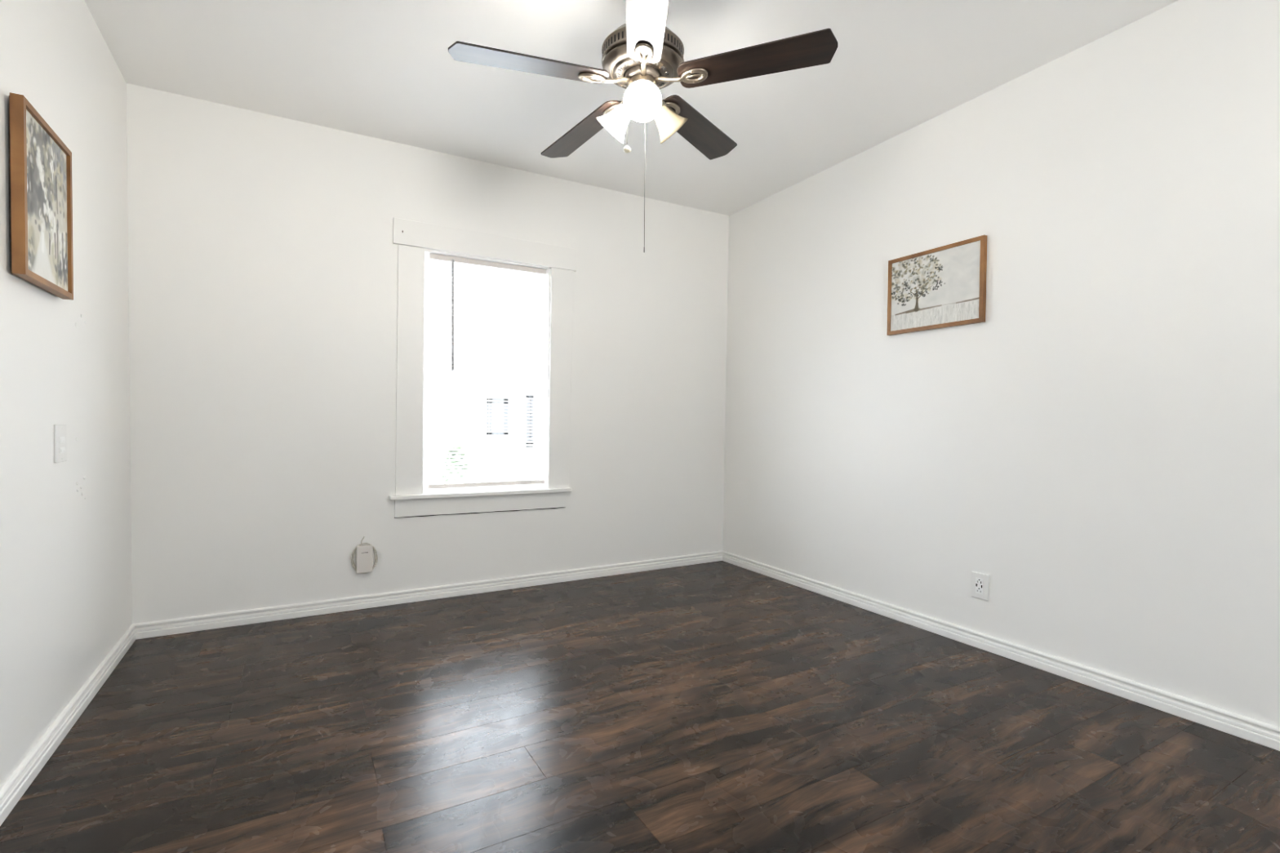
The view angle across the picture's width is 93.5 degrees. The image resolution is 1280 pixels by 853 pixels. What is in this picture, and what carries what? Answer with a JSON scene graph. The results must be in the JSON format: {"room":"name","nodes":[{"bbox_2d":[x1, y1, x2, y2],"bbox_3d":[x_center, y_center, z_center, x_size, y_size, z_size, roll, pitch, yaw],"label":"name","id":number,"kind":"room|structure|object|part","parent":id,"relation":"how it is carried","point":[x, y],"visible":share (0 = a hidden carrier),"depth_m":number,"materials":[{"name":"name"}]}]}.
{"room":"empty bedroom","nodes":[
{"label":"empty bedroom","id":0,"kind":"room"},
{"bbox_2d":[0,0,132,789],"bbox_3d":[-1.122,-0.263,0.552,0.151,2.660,4.750,0,1,-30],"label":"wall","id":1,"kind":"structure","parent":0,"point":[65,529],"depth_m":1.90,"materials":[{"name":"white paint"}]},
{"bbox_2d":[8,92,73,299],"bbox_3d":[-1.683,-0.620,1.697,0.040,0.456,0.382,0,1,-30],"label":"framed painting","id":2,"kind":"object","parent":1,"relation":"attached to","point":[41,188],"visible":1,"depth_m":1.65,"materials":[{"name":"brown wood"}]},
{"bbox_2d":[53,424,66,462],"bbox_3d":[-1.787,0.051,1.860,0.011,0.117,0.094,0,1,-30],"label":"light switch","id":3,"kind":"object","parent":1,"relation":"attached to","point":[60,430],"visible":1,"depth_m":1.85,"materials":[{"name":"white plastic"}]},
{"bbox_2d":[0,623,136,826],"bbox_3d":[-1.097,0.932,0.668,0.016,0.067,4.600,0,1,-30],"label":"baseboard","id":4,"kind":"structure","parent":1,"relation":"attached to","point":[21,779],"depth_m":1.79,"materials":[{"name":"white paint"}]},
{"bbox_2d":[126,83,728,623],"bbox_3d":[-0.856,-0.287,3.524,3.558,2.660,0.150,0,1,-30],"label":"wall","id":5,"kind":"structure","parent":0,"point":[263,254],"depth_m":3.05,"materials":[{"name":"white paint"}]},
{"bbox_2d":[351,537,377,573],"bbox_3d":[-1.422,0.664,3.108,0.127,0.189,0.035,0,1,-30],"label":"junction box","id":6,"kind":"object","parent":5,"relation":"attached to","point":[363,553],"visible":1,"depth_m":3.09,"materials":[{"name":"white plastic"}]},
{"bbox_2d":[133,551,722,639],"bbox_3d":[-0.825,0.910,3.462,3.258,0.067,0.016,0,1,-30],"label":"baseboard","id":7,"kind":"structure","parent":5,"relation":"attached to","point":[219,620],"depth_m":3.19,"materials":[{"name":"white paint"}]},
{"bbox_2d":[389,217,577,518],"bbox_3d":[-0.886,-0.301,3.482,1.059,1.592,0.192,0,1,-30],"label":"window","id":8,"kind":"structure","parent":5,"relation":"in","point":[415,240],"depth_m":3.41,"materials":[{"name":"white paint"}]},
{"bbox_3d":[-1.229,-0.296,3.219,0.143,1.333,0.010,0,1,-30],"label":"casing","id":9,"kind":"part","parent":8,"relation":"part of","materials":[{"name":"white paint"}]},
{"bbox_3d":[-0.917,-0.605,3.538,0.709,0.686,0.026,0,1,-30],"label":"sash","id":10,"kind":"part","parent":8,"relation":"part of","materials":[{"name":"white plastic"}]},
{"bbox_3d":[-0.907,0.041,3.518,0.709,0.668,0.026,0,1,-30],"label":"sash","id":11,"kind":"part","parent":8,"relation":"part of","materials":[{"name":"white plastic"}]},
{"bbox_2d":[427,253,546,488],"bbox_3d":[-0.864,-0.301,3.468,0.674,1.291,0.046,0,1,-30],"label":"window blind","id":12,"kind":"object","parent":8,"relation":"attached to","point":[453,260],"visible":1,"depth_m":3.46,"materials":[{"name":"white plastic"}]},
{"bbox_3d":[-1.083,-0.297,3.354,0.001,1.260,0.027,0,1,-30],"label":"ladder cord","id":13,"kind":"part","parent":12,"relation":"part of","materials":[{"name":"white fabric"}]},
{"bbox_3d":[-0.874,0.333,3.482,0.674,0.023,0.024,0,1,-30],"label":"rail","id":14,"kind":"part","parent":12,"relation":"part of","materials":[{"name":"white plastic"}]},
{"bbox_3d":[-0.869,-0.297,3.477,0.001,1.260,0.027,0,1,-30],"label":"ladder cord","id":15,"kind":"part","parent":12,"relation":"part of","materials":[{"name":"white fabric"}]},
{"bbox_3d":[-0.654,-0.296,3.599,0.001,1.260,0.027,0,1,-30],"label":"ladder cord","id":16,"kind":"part","parent":12,"relation":"part of","materials":[{"name":"white fabric"}]},
{"bbox_3d":[-0.478,-0.289,3.646,0.160,1.328,0.013,0,1,-30],"label":"casing","id":17,"kind":"part","parent":8,"relation":"part of","materials":[{"name":"white paint"}]},
{"bbox_2d":[84,0,1177,215],"bbox_3d":[0.331,-1.530,1.450,3.558,0.120,4.900,0,1,-30],"label":"ceiling","id":18,"kind":"structure","parent":0,"point":[384,69],"depth_m":2.51,"materials":[{"name":"white paint"}]},
{"bbox_2d":[448,0,838,252],"bbox_3d":[-0.026,-1.019,1.972,1.144,0.919,1.138,0,1,-30],"label":"ceiling fan","id":19,"kind":"object","parent":18,"relation":"hanging from","point":[642,56],"visible":1,"depth_m":1.87,"materials":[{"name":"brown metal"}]},
{"bbox_3d":[-0.332,-1.104,1.837,0.483,0.006,0.126,-1,10,-19],"label":"blade","id":20,"kind":"part","parent":19,"relation":"part of","materials":[{"name":"brown wood"}]},
{"bbox_3d":[-0.211,-1.098,2.244,0.126,0.006,0.483,-15,7,-37],"label":"blade","id":21,"kind":"part","parent":19,"relation":"part of","materials":[{"name":"brown wood"}]},
{"bbox_3d":[-0.090,-1.009,2.006,0.111,0.122,0.122,0,1,-30],"label":"lamp shade","id":22,"kind":"part","parent":19,"relation":"part of","materials":[{"name":"white glass"}]},
{"bbox_3d":[-0.036,-0.994,1.936,0.012,0.175,0.002,0,1,-37],"label":"pull chain","id":23,"kind":"part","parent":19,"relation":"part of","materials":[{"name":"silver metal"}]},
{"bbox_3d":[-0.041,-0.890,1.934,0.025,0.020,0.025,0,1,-30],"label":"chain knob","id":24,"kind":"part","parent":19,"relation":"part of","materials":[{"name":"beige"}]},
{"bbox_3d":[0.006,-1.026,1.874,0.052,0.065,0.065,0,1,-30],"label":"bulb","id":25,"kind":"part","parent":19,"relation":"part of","materials":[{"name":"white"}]},
{"bbox_3d":[0.000,-1.007,1.850,0.110,0.122,0.122,0,1,-30],"label":"lamp shade","id":26,"kind":"part","parent":19,"relation":"part of","materials":[{"name":"white glass"}]},
{"bbox_3d":[0.015,-0.814,1.926,0.004,0.516,0.003,0,1,-30],"label":"pull chain","id":27,"kind":"part","parent":19,"relation":"part of","materials":[{"name":"silver metal"}]},
{"bbox_3d":[0.018,-1.120,1.596,0.126,0.006,0.483,10,-2,-1],"label":"blade","id":28,"kind":"part","parent":19,"relation":"part of","materials":[{"name":"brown wood"}]},
{"bbox_3d":[0.098,-1.008,2.020,0.122,0.122,0.110,0,0,-1],"label":"lamp shade","id":29,"kind":"part","parent":19,"relation":"part of","materials":[{"name":"beige glass"}]},
{"bbox_3d":[0.214,-1.111,2.256,0.126,0.006,0.483,-16,-9,33],"label":"blade","id":30,"kind":"part","parent":19,"relation":"part of","materials":[{"name":"brown wood"}]},
{"bbox_3d":[0.355,-1.124,1.855,0.483,0.006,0.126,-2,-13,17],"label":"blade","id":31,"kind":"part","parent":19,"relation":"part of","materials":[{"name":"brown wood"}]},
{"bbox_2d":[0,560,1279,852],"bbox_3d":[0.310,1.020,1.472,3.558,0.100,4.900,0,1,-30],"label":"floor","id":32,"kind":"structure","parent":0,"point":[720,706],"depth_m":1.83,"materials":[{"name":"laminate"}]},
{"bbox_2d":[722,0,1279,727],"bbox_3d":[1.812,-0.255,2.226,0.210,2.660,4.750,0,1,-30],"label":"wall","id":33,"kind":"structure","parent":0,"point":[1103,447],"depth_m":2.37,"materials":[{"name":"white paint"}]},
{"bbox_2d":[886,235,986,335],"bbox_3d":[1.390,-0.650,2.852,0.029,0.378,0.496,0,1,-29],"label":"framed painting","id":34,"kind":"object","parent":33,"relation":"attached to","point":[943,286],"visible":1,"depth_m":2.82,"materials":[{"name":"white paper"}]},
{"bbox_2d":[971,571,989,600],"bbox_3d":[1.492,0.700,2.642,0.010,0.112,0.078,0,1,-30],"label":"wall outlet","id":35,"kind":"object","parent":33,"relation":"attached to","point":[980,582],"visible":1,"depth_m":2.64,"materials":[{"name":"white plastic"}]},
{"bbox_2d":[975,577,982,595],"bbox_3d":[1.488,0.700,2.642,0.003,0.068,0.033,0,1,-29],"label":"receptacle","id":36,"kind":"object","parent":35,"relation":"attached to","point":[979,581],"depth_m":2.64,"materials":[{"name":"white plastic"}]},
{"bbox_2d":[722,551,1279,751],"bbox_3d":[1.694,0.941,2.261,0.016,0.067,4.600,0,1,-29],"label":"baseboard","id":37,"kind":"structure","parent":33,"relation":"attached to","point":[1262,733],"depth_m":2.37,"materials":[{"name":"white paint"}]},
{"label":"outside","id":38,"kind":"structure","parent":0,"visible":0},
{"bbox_3d":[-5.020,1.400,11.562,32.000,0.120,17.800,0,1,-30],"label":"ground","id":39,"kind":"structure","parent":38,"visible":0},
{"bbox_2d":[436,444,471,484],"bbox_3d":[-2.298,0.804,7.492,0.655,1.189,0.659,1,1,13],"label":"shrub","id":40,"kind":"object","parent":39,"relation":"on","point":[452,455],"visible":0.22,"depth_m":7.42,"materials":[{"name":"green plant"}]},
{"bbox_2d":[426,297,537,484],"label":"window","id":41,"kind":"structure","parent":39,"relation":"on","point":[428,300],"depth_m":9.50,"materials":[{"name":"white glass"}]},
{"bbox_3d":[-2.252,-0.141,9.523,0.260,0.520,0.010,0,1,-30],"label":"pane","id":42,"kind":"part","parent":41,"relation":"part of","materials":[{"name":"white glass"}]}
]}

